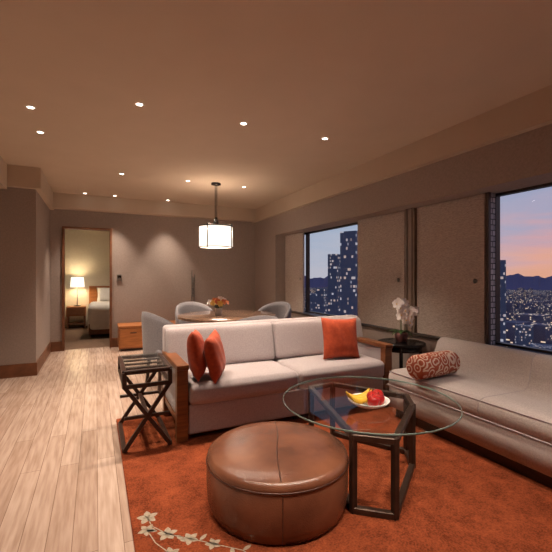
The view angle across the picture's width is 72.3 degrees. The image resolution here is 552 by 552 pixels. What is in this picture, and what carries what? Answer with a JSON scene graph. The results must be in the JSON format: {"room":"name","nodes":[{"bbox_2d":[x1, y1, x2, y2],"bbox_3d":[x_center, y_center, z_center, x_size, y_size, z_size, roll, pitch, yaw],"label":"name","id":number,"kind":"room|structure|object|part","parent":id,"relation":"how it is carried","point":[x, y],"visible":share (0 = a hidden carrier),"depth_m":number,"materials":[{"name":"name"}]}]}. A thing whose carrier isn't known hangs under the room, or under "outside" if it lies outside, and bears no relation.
{"room":"hotel room","nodes":[
{"label":"hotel room","id":0,"kind":"room"},
{"bbox_2d":[0,187,49,364],"bbox_3d":[-3.791,0.080,5.299,0.920,2.340,1.630,0,0,-25],"label":"wall column","id":1,"kind":"structure","parent":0,"point":[24,215],"depth_m":4.71,"materials":[{"name":"beige paint"}]},
{"bbox_2d":[0,362,36,378],"bbox_3d":[-3.430,1.170,4.560,0.935,0.160,0.015,0,0,-25],"label":"baseboard","id":2,"kind":"structure","parent":1,"relation":"attached to","point":[26,369],"depth_m":4.67,"materials":[{"name":"brown wood"}]},
{"bbox_2d":[37,342,50,374],"bbox_3d":[-3.365,1.170,5.494,0.015,0.160,1.615,0,0,-25],"label":"baseboard","id":3,"kind":"structure","parent":1,"relation":"attached to","point":[40,362],"depth_m":5.33,"materials":[{"name":"brown wood"}]},
{"bbox_2d":[50,209,61,341],"bbox_3d":[-4.089,-0.050,6.126,1.093,2.600,0.120,0,0,-25],"label":"wall","id":4,"kind":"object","parent":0,"point":[56,214],"visible":0.11,"depth_m":6.27,"materials":[{"name":"beige paint"}]},
{"bbox_2d":[51,341,61,351],"bbox_3d":[-3.638,1.170,6.267,0.158,0.160,0.015,0,0,-25],"label":"baseboard","id":5,"kind":"object","parent":4,"relation":"attached to","point":[55,346],"visible":0.93,"depth_m":6.26,"materials":[{"name":"brown wood"}]},
{"bbox_2d":[0,326,162,551],"bbox_3d":[-1.255,1.300,4.443,5.160,0.100,12.300,0,0,-25],"label":"floor","id":6,"kind":"structure","parent":0,"point":[63,487],"depth_m":2.68,"materials":[{"name":"brown wood"}]},
{"bbox_2d":[66,305,85,328],"bbox_3d":[-4.819,0.990,9.128,0.420,0.520,0.412,0,0,-25],"label":"nightstand","id":7,"kind":"object","parent":6,"relation":"on","point":[70,310],"visible":0.99,"depth_m":8.96,"materials":[{"name":"brown wood"}]},
{"bbox_3d":[-4.911,1.100,8.903,0.040,0.300,0.040,0,0,-25],"label":"leg","id":8,"kind":"part","parent":7,"relation":"part of","materials":[{"name":"brown wood"}]},
{"bbox_2d":[68,322,83,324],"bbox_3d":[-4.822,1.140,9.134,0.360,0.020,0.340,0,0,-25],"label":"shelf","id":9,"kind":"object","parent":7,"relation":"attached to","point":[69,323],"depth_m":9.02,"materials":[{"name":"brown wood"}]},
{"bbox_3d":[-4.733,0.840,8.948,0.380,0.180,0.012,0,0,-25],"label":"drawer","id":10,"kind":"part","parent":7,"relation":"part of","materials":[{"name":"brown wood"}]},
{"bbox_2d":[70,277,84,305],"bbox_3d":[-4.812,0.380,9.161,0.310,0.700,0.310,0,0,-25],"label":"bedside lamp","id":11,"kind":"object","parent":7,"relation":"on","point":[77,282],"visible":0.96,"depth_m":9.05,"materials":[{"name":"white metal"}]},
{"bbox_3d":[-4.812,0.150,9.161,0.310,0.240,0.310,0,0,-25],"label":"lamp shade","id":12,"kind":"part","parent":11,"relation":"part of","materials":[{"name":"beige fabric"}]},
{"bbox_2d":[88,286,108,336],"bbox_3d":[-3.333,0.750,8.962,2.000,1.000,2.112,0,0,-25],"label":"bed","id":13,"kind":"object","parent":6,"relation":"on","point":[98,309],"visible":0.31,"depth_m":7.73,"materials":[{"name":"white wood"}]},
{"bbox_2d":[88,301,108,329],"bbox_3d":[-3.200,0.870,8.683,2.000,0.560,1.494,0,0,-25],"label":"duvet","id":14,"kind":"object","parent":13,"relation":"on","point":[98,312],"depth_m":7.69,"materials":[{"name":"white fabric"}]},
{"bbox_3d":[-3.775,0.750,9.888,2.000,1.000,0.060,0,0,-25],"label":"headboard","id":15,"kind":"part","parent":13,"relation":"part of","materials":[{"name":"brown wood"}]},
{"bbox_3d":[-3.323,1.080,8.941,1.960,0.220,2.000,0,0,-25],"label":"frame","id":16,"kind":"part","parent":13,"relation":"part of","materials":[{"name":"brown wood"}]},
{"bbox_2d":[97,288,108,300],"bbox_3d":[-4.109,0.470,9.474,0.700,0.420,0.188,0,-30,-25],"label":"pillow","id":17,"kind":"object","parent":13,"relation":"on","point":[103,293],"depth_m":9.32,"materials":[{"name":"white fabric"}]},
{"bbox_2d":[117,320,174,350],"bbox_3d":[-2.110,1.040,6.699,1.280,0.420,0.510,0,0,-25],"label":"credenza","id":18,"kind":"object","parent":6,"relation":"on","point":[129,334],"visible":0.3,"depth_m":6.31,"materials":[{"name":"brown wood"}]},
{"bbox_3d":[-2.383,1.032,6.312,0.405,0.315,0.015,0,0,-25],"label":"drawer","id":19,"kind":"part","parent":18,"relation":"part of","materials":[{"name":"brown wood"}]},
{"bbox_2d":[141,311,172,393],"bbox_3d":[-1.230,0.821,4.282,0.555,0.862,0.608,0,0,-38],"label":"dining chair","id":20,"kind":"object","parent":6,"relation":"on","point":[152,324],"visible":0.38,"depth_m":4.03,"materials":[{"name":"grey fabric"}]},
{"bbox_3d":[-1.464,1.055,4.332,0.032,0.392,0.032,5,1,-37],"label":"leg","id":21,"kind":"part","parent":20,"relation":"part of","materials":[{"name":"brown wood"}]},
{"bbox_3d":[-1.242,1.055,4.042,0.032,0.392,0.032,5,-7,-37],"label":"leg","id":22,"kind":"part","parent":20,"relation":"part of","materials":[{"name":"brown wood"}]},
{"bbox_2d":[175,302,212,323],"bbox_3d":[-1.183,0.821,5.559,0.608,0.862,0.555,0,0,-36],"label":"dining chair","id":23,"kind":"object","parent":6,"relation":"on","point":[184,307],"visible":0.09,"depth_m":5.73,"materials":[{"name":"grey fabric"}]},
{"bbox_2d":[177,310,275,322],"bbox_3d":[-0.617,0.870,4.824,1.240,0.760,1.240,0,0,-25],"label":"round dining table","id":24,"kind":"object","parent":6,"relation":"on","point":[227,315],"visible":0.46,"depth_m":4.69,"materials":[{"name":"brown wood"}]},
{"bbox_2d":[207,296,228,314],"bbox_3d":[-0.731,0.371,4.768,0.288,0.237,0.260,0,0,-25],"label":"flower vase","id":25,"kind":"object","parent":24,"relation":"on","point":[220,301],"visible":1,"depth_m":4.73,"materials":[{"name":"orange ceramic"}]},
{"bbox_2d":[237,315,277,320],"bbox_3d":[-0.258,0.836,4.256,0.608,0.832,0.555,0,0,-25],"label":"dining chair","id":26,"kind":"object","parent":6,"relation":"on","point":[260,317],"visible":0.02,"depth_m":4.00,"materials":[{"name":"grey fabric"}]},
{"bbox_2d":[257,301,290,318],"bbox_3d":[-0.063,0.821,5.579,0.608,0.862,0.555,0,0,37],"label":"dining chair","id":27,"kind":"object","parent":6,"relation":"on","point":[282,309],"visible":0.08,"depth_m":5.77,"materials":[{"name":"grey fabric"}]},
{"bbox_2d":[116,404,551,551],"bbox_3d":[0.748,1.243,2.102,2.840,0.014,3.950,0,0,-25],"label":"area rug","id":28,"kind":"object","parent":6,"relation":"on","point":[458,499],"visible":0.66,"depth_m":2.08,"materials":[{"name":"carpet"}]},
{"bbox_2d":[118,353,171,453],"bbox_3d":[-1.032,0.945,2.942,0.340,0.582,0.570,0,0,-25],"label":"luggage rack","id":29,"kind":"object","parent":28,"relation":"on","point":[123,371],"visible":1,"depth_m":2.75,"materials":[{"name":"brown wood"}]},
{"bbox_3d":[-1.056,0.731,2.632,0.030,0.110,0.030,0,0,-25],"label":"post","id":30,"kind":"part","parent":29,"relation":"part of","materials":[{"name":"brown wood"}]},
{"bbox_3d":[-0.776,0.731,2.765,0.030,0.110,0.030,0,0,-25],"label":"post","id":31,"kind":"part","parent":29,"relation":"part of","materials":[{"name":"brown wood"}]},
{"bbox_2d":[162,315,392,442],"bbox_3d":[0.077,0.838,3.550,2.124,0.795,0.732,0,0,-25],"label":"sofa","id":32,"kind":"object","parent":28,"relation":"on","point":[265,358],"visible":0.85,"depth_m":3.32,"materials":[{"name":"beige fabric"}]},
{"bbox_3d":[-0.962,0.968,3.369,0.085,0.535,0.070,0,0,-25],"label":"post","id":33,"kind":"part","parent":32,"relation":"part of","materials":[{"name":"brown wood"}]},
{"bbox_3d":[-0.835,1.091,3.103,0.065,0.050,0.520,0,0,-25],"label":"rail","id":34,"kind":"part","parent":32,"relation":"part of","materials":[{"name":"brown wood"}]},
{"bbox_3d":[-0.835,0.883,3.103,0.061,0.365,0.520,0,0,-25],"label":"panel","id":35,"kind":"part","parent":32,"relation":"part of","materials":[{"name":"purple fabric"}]},
{"bbox_3d":[-0.708,0.968,2.837,0.085,0.535,0.070,0,0,-25],"label":"post","id":36,"kind":"part","parent":32,"relation":"part of","materials":[{"name":"brown wood"}]},
{"bbox_2d":[187,329,206,381],"bbox_3d":[-0.637,0.625,3.042,0.157,0.406,0.389,0,0,-5],"label":"throw pillow","id":37,"kind":"object","parent":32,"relation":"on","point":[195,341],"visible":0.88,"depth_m":2.89,"materials":[{"name":"orange fabric"}]},
{"bbox_2d":[204,329,225,383],"bbox_3d":[-0.489,0.635,3.035,0.151,0.386,0.354,0,0,2],"label":"throw pillow","id":38,"kind":"object","parent":32,"relation":"on","point":[214,353],"visible":1,"depth_m":2.91,"materials":[{"name":"orange fabric"}]},
{"bbox_2d":[166,322,274,367],"bbox_3d":[-0.491,0.630,3.494,1.012,0.350,0.154,0,0,-25],"label":"cushion","id":39,"kind":"object","parent":32,"relation":"on","point":[243,342],"depth_m":3.51,"materials":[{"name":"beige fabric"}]},
{"bbox_2d":[188,360,297,404],"bbox_3d":[-0.338,0.894,3.260,0.935,0.184,0.567,0,0,-25],"label":"seat cushion","id":40,"kind":"object","parent":32,"relation":"on","point":[240,381],"depth_m":3.06,"materials":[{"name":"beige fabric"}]},
{"bbox_3d":[-0.039,0.738,3.798,2.120,0.595,0.183,0,0,-25],"label":"frame","id":41,"kind":"part","parent":32,"relation":"part of","materials":[{"name":"beige fabric"}]},
{"bbox_3d":[0.051,1.085,3.539,1.886,0.230,0.655,0,0,-25],"label":"rail","id":42,"kind":"part","parent":32,"relation":"part of","materials":[{"name":"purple fabric"}]},
{"bbox_2d":[272,317,362,358],"bbox_3d":[0.457,0.630,3.946,1.077,0.350,0.154,0,0,-25],"label":"cushion","id":43,"kind":"object","parent":32,"relation":"on","point":[292,338],"depth_m":3.80,"materials":[{"name":"beige fabric"}]},
{"bbox_2d":[275,354,383,388],"bbox_3d":[0.513,0.894,3.666,0.935,0.184,0.567,0,0,-25],"label":"seat cushion","id":44,"kind":"object","parent":32,"relation":"on","point":[307,367],"depth_m":3.49,"materials":[{"name":"beige fabric"}]},
{"bbox_2d":[321,318,359,358],"bbox_3d":[0.633,0.611,3.714,0.422,0.408,0.178,0,0,-21],"label":"throw pillow","id":45,"kind":"object","parent":32,"relation":"on","point":[339,335],"visible":1,"depth_m":3.66,"materials":[{"name":"orange fabric"}]},
{"bbox_3d":[0.948,0.883,3.953,0.061,0.365,0.520,0,0,-25],"label":"panel","id":46,"kind":"part","parent":32,"relation":"part of","materials":[{"name":"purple fabric"}]},
{"bbox_3d":[1.075,0.968,3.687,0.085,0.535,0.070,0,0,-25],"label":"post","id":47,"kind":"part","parent":32,"relation":"part of","materials":[{"name":"brown wood"}]},
{"bbox_2d":[206,421,348,544],"bbox_3d":[0.007,1.077,2.087,0.776,0.316,0.776,0,0,-25],"label":"leather ottoman","id":48,"kind":"object","parent":28,"relation":"on","point":[272,482],"visible":1,"depth_m":1.81,"materials":[{"name":"brown leather"}]},
{"bbox_2d":[283,376,461,520],"bbox_3d":[0.606,1.022,2.494,1.120,0.427,1.120,0,0,-25],"label":"glass coffee table","id":49,"kind":"object","parent":28,"relation":"on","point":[406,428],"visible":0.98,"depth_m":2.12,"materials":[{"name":"brown metal"}]},
{"bbox_3d":[0.263,1.028,2.817,0.034,0.414,0.034,0,0,-25],"label":"post","id":50,"kind":"part","parent":49,"relation":"part of","materials":[{"name":"brown metal"}]},
{"bbox_3d":[0.351,0.839,2.876,0.212,0.034,0.034,0,0,-34],"label":"rail","id":51,"kind":"part","parent":49,"relation":"part of","materials":[{"name":"brown metal"}]},
{"bbox_3d":[0.333,0.839,2.397,0.034,0.034,0.853,0,0,-10],"label":"rail","id":52,"kind":"part","parent":49,"relation":"part of","materials":[{"name":"brown metal"}]},
{"bbox_3d":[0.439,1.028,2.935,0.034,0.414,0.034,0,0,-25],"label":"post","id":53,"kind":"part","parent":49,"relation":"part of","materials":[{"name":"brown metal"}]},
{"bbox_3d":[0.333,1.218,2.397,0.034,0.034,0.853,0,0,-10],"label":"floor rail","id":54,"kind":"part","parent":49,"relation":"part of","materials":[{"name":"brown wood"}]},
{"bbox_3d":[0.404,1.028,1.976,0.034,0.414,0.034,0,0,-25],"label":"post","id":55,"kind":"part","parent":49,"relation":"part of","materials":[{"name":"brown wood"}]},
{"bbox_2d":[346,388,389,408],"bbox_3d":[0.572,0.759,2.345,0.265,0.110,0.256,0,0,-25],"label":"fruit bowl","id":56,"kind":"object","parent":49,"relation":"on","point":[375,399],"visible":1,"depth_m":2.30,"materials":[{"name":"white ceramic"}]},
{"bbox_3d":[0.673,1.218,2.781,0.561,0.034,0.034,0,0,33],"label":"floor rail","id":57,"kind":"part","parent":49,"relation":"part of","materials":[{"name":"brown wood"}]},
{"bbox_3d":[0.673,0.839,2.781,0.561,0.034,0.034,0,0,33],"label":"rail","id":58,"kind":"part","parent":49,"relation":"part of","materials":[{"name":"brown metal"}]},
{"bbox_3d":[0.505,0.839,1.950,0.209,0.034,0.034,0,0,15],"label":"rail","id":59,"kind":"part","parent":49,"relation":"part of","materials":[{"name":"brown wood"}]},
{"bbox_3d":[0.505,1.218,1.950,0.209,0.034,0.034,0,0,15],"label":"floor rail","id":60,"kind":"part","parent":49,"relation":"part of","materials":[{"name":"brown metal"}]},
{"bbox_3d":[0.606,1.028,1.923,0.034,0.414,0.034,0,0,-25],"label":"post","id":61,"kind":"part","parent":49,"relation":"part of","materials":[{"name":"brown wood"}]},
{"bbox_3d":[0.742,0.839,2.179,0.034,0.034,0.579,0,0,28],"label":"rail","id":62,"kind":"part","parent":49,"relation":"part of","materials":[{"name":"brown metal"}]},
{"bbox_3d":[0.908,1.028,2.627,0.034,0.414,0.034,0,0,-25],"label":"post","id":63,"kind":"part","parent":49,"relation":"part of","materials":[{"name":"brown wood"}]},
{"bbox_3d":[0.892,1.218,2.531,0.034,0.034,0.194,0,0,9],"label":"floor rail","id":64,"kind":"part","parent":49,"relation":"part of","materials":[{"name":"brown wood"}]},
{"bbox_3d":[0.742,1.218,2.179,0.034,0.034,0.579,0,0,28],"label":"floor rail","id":65,"kind":"part","parent":49,"relation":"part of","materials":[{"name":"brown wood"}]},
{"bbox_3d":[0.892,0.839,2.531,0.034,0.034,0.194,0,0,9],"label":"rail","id":66,"kind":"part","parent":49,"relation":"part of","materials":[{"name":"brown metal"}]},
{"bbox_3d":[0.877,1.028,2.435,0.034,0.414,0.034,0,0,-25],"label":"post","id":67,"kind":"part","parent":49,"relation":"part of","materials":[{"name":"brown wood"}]},
{"bbox_2d":[377,338,425,368],"bbox_3d":[1.303,0.957,3.934,0.480,0.552,0.480,0,0,-25],"label":"round side table","id":68,"kind":"object","parent":28,"relation":"on","point":[411,345],"visible":0.46,"depth_m":3.76,"materials":[{"name":"black paint"}]},
{"bbox_3d":[1.245,0.974,3.769,0.030,0.517,0.059,0,0,20],"label":"leg","id":69,"kind":"part","parent":68,"relation":"part of","materials":[{"name":"black paint"}]},
{"bbox_2d":[387,297,419,341],"bbox_3d":[1.330,0.448,3.915,0.316,0.464,0.270,0,0,1],"label":"potted orchid","id":70,"kind":"object","parent":68,"relation":"on","point":[405,313],"visible":1,"depth_m":3.86,"materials":[{"name":"plant"}]},
{"bbox_3d":[1.298,0.632,3.921,0.136,0.095,0.136,0,0,-25],"label":"pot","id":71,"kind":"part","parent":70,"relation":"part of","materials":[{"name":"ceramic"}]},
{"bbox_2d":[386,337,551,488],"bbox_3d":[1.865,0.909,2.357,0.764,0.653,2.550,0,0,-25],"label":"sofa","id":72,"kind":"object","parent":28,"relation":"on","point":[503,394],"visible":0.98,"depth_m":2.72,"materials":[{"name":"fabric"}]},
{"bbox_2d":[406,350,459,379],"bbox_3d":[1.297,0.728,3.111,0.460,0.200,0.200,0,0,-29],"label":"bolster cushion","id":73,"kind":"object","parent":72,"relation":"on","point":[438,363],"visible":1,"depth_m":3.02,"materials":[{"name":"fabric"}]},
{"bbox_2d":[65,229,108,326],"bbox_3d":[-3.434,0.025,8.361,4.400,2.450,3.350,0,0,-25],"label":"wall","id":74,"kind":"structure","parent":0,"point":[86,251],"depth_m":9.46,"materials":[{"name":"beige paint"}]},
{"bbox_2d":[62,210,111,228],"bbox_3d":[-3.251,-1.090,6.526,0.764,0.520,0.120,0,0,-25],"label":"header section","id":75,"kind":"object","parent":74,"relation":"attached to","point":[73,218],"visible":0.43,"depth_m":6.46,"materials":[{"name":"beige paint"}]},
{"bbox_2d":[112,213,254,337],"bbox_3d":[-1.506,-0.050,7.358,3.103,2.600,0.120,0,0,-25],"label":"wall","id":76,"kind":"structure","parent":0,"point":[156,257],"depth_m":7.07,"materials":[{"name":"beige paint"}]},
{"bbox_2d":[62,226,111,350],"bbox_3d":[-3.249,0.210,6.521,0.764,2.080,0.170,0,0,-25],"label":"door frame","id":77,"kind":"structure","parent":76,"relation":"attached to","point":[63,228],"depth_m":6.46,"materials":[{"name":"brown wood"}]},
{"bbox_2d":[112,338,117,346],"bbox_3d":[-1.653,1.170,7.213,2.713,0.160,0.015,0,0,-25],"label":"baseboard","id":78,"kind":"object","parent":76,"relation":"attached to","point":[114,340],"visible":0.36,"depth_m":6.64,"materials":[{"name":"brown wood"}]},
{"bbox_2d":[117,274,121,280],"bbox_3d":[-2.764,0.030,6.678,0.080,0.120,0.025,0,0,-25],"label":"thermostat","id":79,"kind":"object","parent":76,"relation":"attached to","point":[119,276],"visible":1,"depth_m":6.67,"materials":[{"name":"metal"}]},
{"bbox_2d":[191,270,194,301],"bbox_3d":[-1.585,0.220,7.226,0.074,0.660,0.052,0,0,-25],"label":"wall sculpture","id":80,"kind":"object","parent":76,"relation":"attached to","point":[193,279],"visible":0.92,"depth_m":7.22,"materials":[{"name":"metal"}]},
{"bbox_2d":[255,235,284,310],"bbox_3d":[-0.045,0.250,7.446,0.390,2.000,0.980,0,0,-25],"label":"pier","id":81,"kind":"object","parent":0,"point":[269,251],"visible":0.57,"depth_m":7.16,"materials":[{"name":"beige paint"}]},
{"bbox_2d":[0,0,551,208],"bbox_3d":[-0.523,-1.400,2.908,5.160,0.100,8.900,0,0,-25],"label":"ceiling","id":82,"kind":"structure","parent":0,"point":[374,78],"depth_m":2.61,"materials":[{"name":"paint"}]},
{"bbox_2d":[0,156,6,188],"bbox_3d":[-2.035,-1.200,1.284,0.633,0.300,6.970,0,0,-25],"label":"trim","id":83,"kind":"structure","parent":82,"relation":"attached to","point":[3,166],"depth_m":4.39,"materials":[{"name":"beige paint"}]},
{"bbox_2d":[7,164,53,209],"bbox_3d":[-3.746,-1.220,5.276,0.980,0.260,1.710,0,0,-26],"label":"beam","id":84,"kind":"structure","parent":82,"relation":"attached to","point":[25,177],"depth_m":4.67,"materials":[{"name":"beige paint"}]},
{"bbox_2d":[25,105,35,109],"bbox_3d":[-1.961,-1.347,3.020,0.078,0.006,0.078,0,0,-25],"label":"recessed light","id":85,"kind":"object","parent":82,"relation":"in","point":[26,106],"visible":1,"depth_m":3.02,"materials":[{"name":"white ceramic"}]},
{"bbox_2d":[134,102,144,106],"bbox_3d":[-1.072,-1.347,2.968,0.078,0.006,0.078,0,0,-25],"label":"recessed light","id":86,"kind":"object","parent":82,"relation":"in","point":[140,104],"visible":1,"depth_m":2.96,"materials":[{"name":"white ceramic"}]},
{"bbox_2d":[53,192,254,221],"bbox_3d":[-2.045,-1.230,6.935,3.520,0.240,0.180,0,0,-26],"label":"beam","id":87,"kind":"structure","parent":82,"relation":"attached to","point":[64,201],"depth_m":6.73,"materials":[{"name":"beige paint"}]},
{"bbox_2d":[198,182,232,248],"bbox_3d":[-0.873,-0.875,5.500,0.504,0.950,0.504,0,0,-25],"label":"pendant lamp","id":88,"kind":"object","parent":82,"relation":"hanging from","point":[215,235],"visible":1,"depth_m":5.31,"materials":[{"name":"white fabric"}]},
{"bbox_3d":[-0.884,-1.085,5.495,0.012,0.470,0.011,0,0,-25],"label":"rod","id":89,"kind":"part","parent":88,"relation":"part of","materials":[{"name":"black paint"}]},
{"bbox_3d":[-0.873,-0.565,5.500,0.480,0.290,0.480,0,0,-25],"label":"lamp shade","id":90,"kind":"part","parent":88,"relation":"part of","materials":[{"name":"beige fabric"}]},
{"bbox_3d":[-0.862,-1.085,5.505,0.012,0.470,0.011,0,0,-25],"label":"rod","id":91,"kind":"part","parent":88,"relation":"part of","materials":[{"name":"black paint"}]},
{"bbox_2d":[252,84,551,222],"bbox_3d":[1.464,-1.225,3.900,0.200,0.250,8.680,0,0,-26],"label":"beam","id":92,"kind":"structure","parent":82,"relation":"attached to","point":[532,111],"depth_m":3.56,"materials":[{"name":"beige paint"}]},
{"bbox_2d":[291,313,437,369],"bbox_3d":[1.900,0.950,3.565,0.220,0.600,7.700,0,0,-25],"label":"wall","id":93,"kind":"structure","parent":0,"point":[370,333],"depth_m":4.40,"materials":[{"name":"beige paint"}]},
{"bbox_2d":[285,232,303,312],"bbox_3d":[0.325,-0.062,6.703,0.039,1.365,0.660,0,0,-25],"label":"sliding panel","id":94,"kind":"object","parent":93,"relation":"attached to","point":[294,243],"visible":0.85,"depth_m":6.67,"materials":[{"name":"fabric"}]},
{"bbox_2d":[304,310,337,315],"bbox_3d":[0.876,0.614,5.875,0.060,0.022,2.650,0,0,-25],"label":"frame","id":95,"kind":"object","parent":93,"relation":"on","point":[326,314],"visible":0.21,"depth_m":6.13,"materials":[{"name":"metal"}]},
{"bbox_2d":[358,211,404,329],"bbox_3d":[1.287,-0.062,4.685,0.039,1.365,0.850,0,0,-25],"label":"sliding panel","id":96,"kind":"object","parent":93,"relation":"attached to","point":[381,239],"visible":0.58,"depth_m":4.66,"materials":[{"name":"fabric"}]},
{"bbox_3d":[1.290,-0.735,4.687,0.032,0.020,0.810,0,0,-25],"label":"rail","id":97,"kind":"part","parent":96,"relation":"part of","materials":[{"name":"fabric"}]},
{"bbox_3d":[1.290,0.610,4.687,0.032,0.020,0.810,0,0,-25],"label":"rail","id":98,"kind":"part","parent":96,"relation":"part of","materials":[{"name":"fabric"}]},
{"bbox_2d":[291,311,551,354],"bbox_3d":[1.855,0.637,3.544,0.160,0.025,7.700,0,0,-25],"label":"trim","id":99,"kind":"structure","parent":93,"relation":"attached to","point":[295,312],"depth_m":4.46,"materials":[{"name":"brown wood"}]},
{"bbox_3d":[1.855,0.637,3.544,0.160,0.025,7.700,0,0,-25],"label":"window sill","id":100,"kind":"part","parent":99,"relation":"part of","materials":[{"name":"metal"}]},
{"bbox_2d":[417,194,484,343],"bbox_3d":[1.722,-0.062,3.774,0.039,1.365,0.790,0,0,-25],"label":"sliding panel","id":101,"kind":"object","parent":93,"relation":"attached to","point":[450,234],"visible":0.89,"depth_m":3.73,"materials":[{"name":"fabric"}]},
{"bbox_3d":[1.725,-0.735,3.775,0.032,0.020,0.750,0,0,-25],"label":"rail","id":102,"kind":"part","parent":101,"relation":"part of","materials":[{"name":"fabric"}]},
{"bbox_3d":[1.725,0.610,3.775,0.032,0.020,0.750,0,0,-25],"label":"rail","id":103,"kind":"part","parent":101,"relation":"part of","materials":[{"name":"fabric"}]},
{"bbox_2d":[485,192,490,344],"bbox_3d":[1.907,-0.063,3.398,0.029,1.374,0.032,0,0,-26],"label":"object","id":104,"kind":"structure","parent":93,"relation":"attached to","point":[487,195],"depth_m":3.39,"materials":[{"name":"black metal"}]},
{"bbox_2d":[495,342,551,353],"bbox_3d":[2.510,0.614,2.449,0.060,0.022,2.260,0,0,-25],"label":"frame","id":105,"kind":"object","parent":93,"relation":"on","point":[496,343],"visible":1,"depth_m":3.22,"materials":[{"name":"metal"}]},
{"bbox_2d":[495,196,499,341],"bbox_3d":[2.027,-0.062,3.462,0.060,1.331,0.015,0,0,-25],"label":"frame","id":106,"kind":"object","parent":105,"relation":"on","point":[497,198],"visible":1,"depth_m":3.45,"materials":[{"name":"metal"}]},
{"bbox_2d":[255,124,551,239],"bbox_3d":[1.613,-0.925,3.971,0.390,0.350,8.680,0,0,-25],"label":"wall","id":107,"kind":"structure","parent":0,"point":[523,160],"depth_m":3.64,"materials":[{"name":"beige paint"}]},
{"bbox_2d":[304,222,357,310],"bbox_3d":[0.876,-0.073,5.875,0.060,1.353,2.650,0,0,-25],"label":"window","id":108,"kind":"structure","parent":107,"relation":"in","point":[356,223],"depth_m":6.54,"materials":[{"name":"metal"}]},
{"bbox_3d":[0.551,-0.062,6.556,0.060,1.331,0.040,0,0,-25],"label":"mullion","id":109,"kind":"part","parent":108,"relation":"part of","materials":[{"name":"black metal"}]},
{"bbox_2d":[495,182,551,196],"bbox_3d":[2.510,-0.739,2.449,0.060,0.022,2.260,0,0,-25],"label":"window frame","id":110,"kind":"structure","parent":107,"relation":"in","point":[545,185],"depth_m":3.22,"materials":[{"name":"metal"}]},
{"bbox_2d":[405,208,416,332],"bbox_3d":[1.540,-0.063,4.230,0.135,1.374,0.210,0,0,-26],"label":"trim post","id":111,"kind":"object","parent":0,"point":[410,214],"depth_m":4.17,"materials":[{"name":"brown wood"}]},
{"bbox_2d":[491,193,494,344],"bbox_3d":[1.954,-0.063,3.429,0.080,1.374,0.017,0,0,-26],"label":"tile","id":112,"kind":"structure","parent":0,"point":[492,194],"depth_m":3.43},
{"label":"outside","id":113,"kind":"structure","parent":0,"visible":0},
{"bbox_2d":[304,288,551,319],"bbox_3d":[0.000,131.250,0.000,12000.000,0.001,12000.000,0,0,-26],"label":"ground","id":114,"kind":"structure","parent":113,"point":[508,291],"depth_m":3201.10,"materials":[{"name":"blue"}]},
{"bbox_2d":[304,287,551,347],"bbox_3d":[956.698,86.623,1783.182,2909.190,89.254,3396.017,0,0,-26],"label":"city buildings","id":115,"kind":"structure","parent":114,"relation":"on","point":[521,306],"depth_m":808.77,"materials":[{"name":"blue"}]},
{"bbox_2d":[304,273,551,289],"bbox_3d":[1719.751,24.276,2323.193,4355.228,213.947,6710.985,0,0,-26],"label":"mountain range","id":116,"kind":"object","parent":114,"relation":"on","point":[515,281],"visible":0.17,"depth_m":3808.83,"materials":[{"name":"blue"}]},
{"bbox_2d":[308,231,551,353],"bbox_3d":[123.797,50.750,391.760,264.987,161.000,276.421,0,0,-26],"label":"towers","id":117,"kind":"structure","parent":114,"relation":"on","point":[340,297],"depth_m":253.81,"materials":[{"name":"blue"}]}
]}

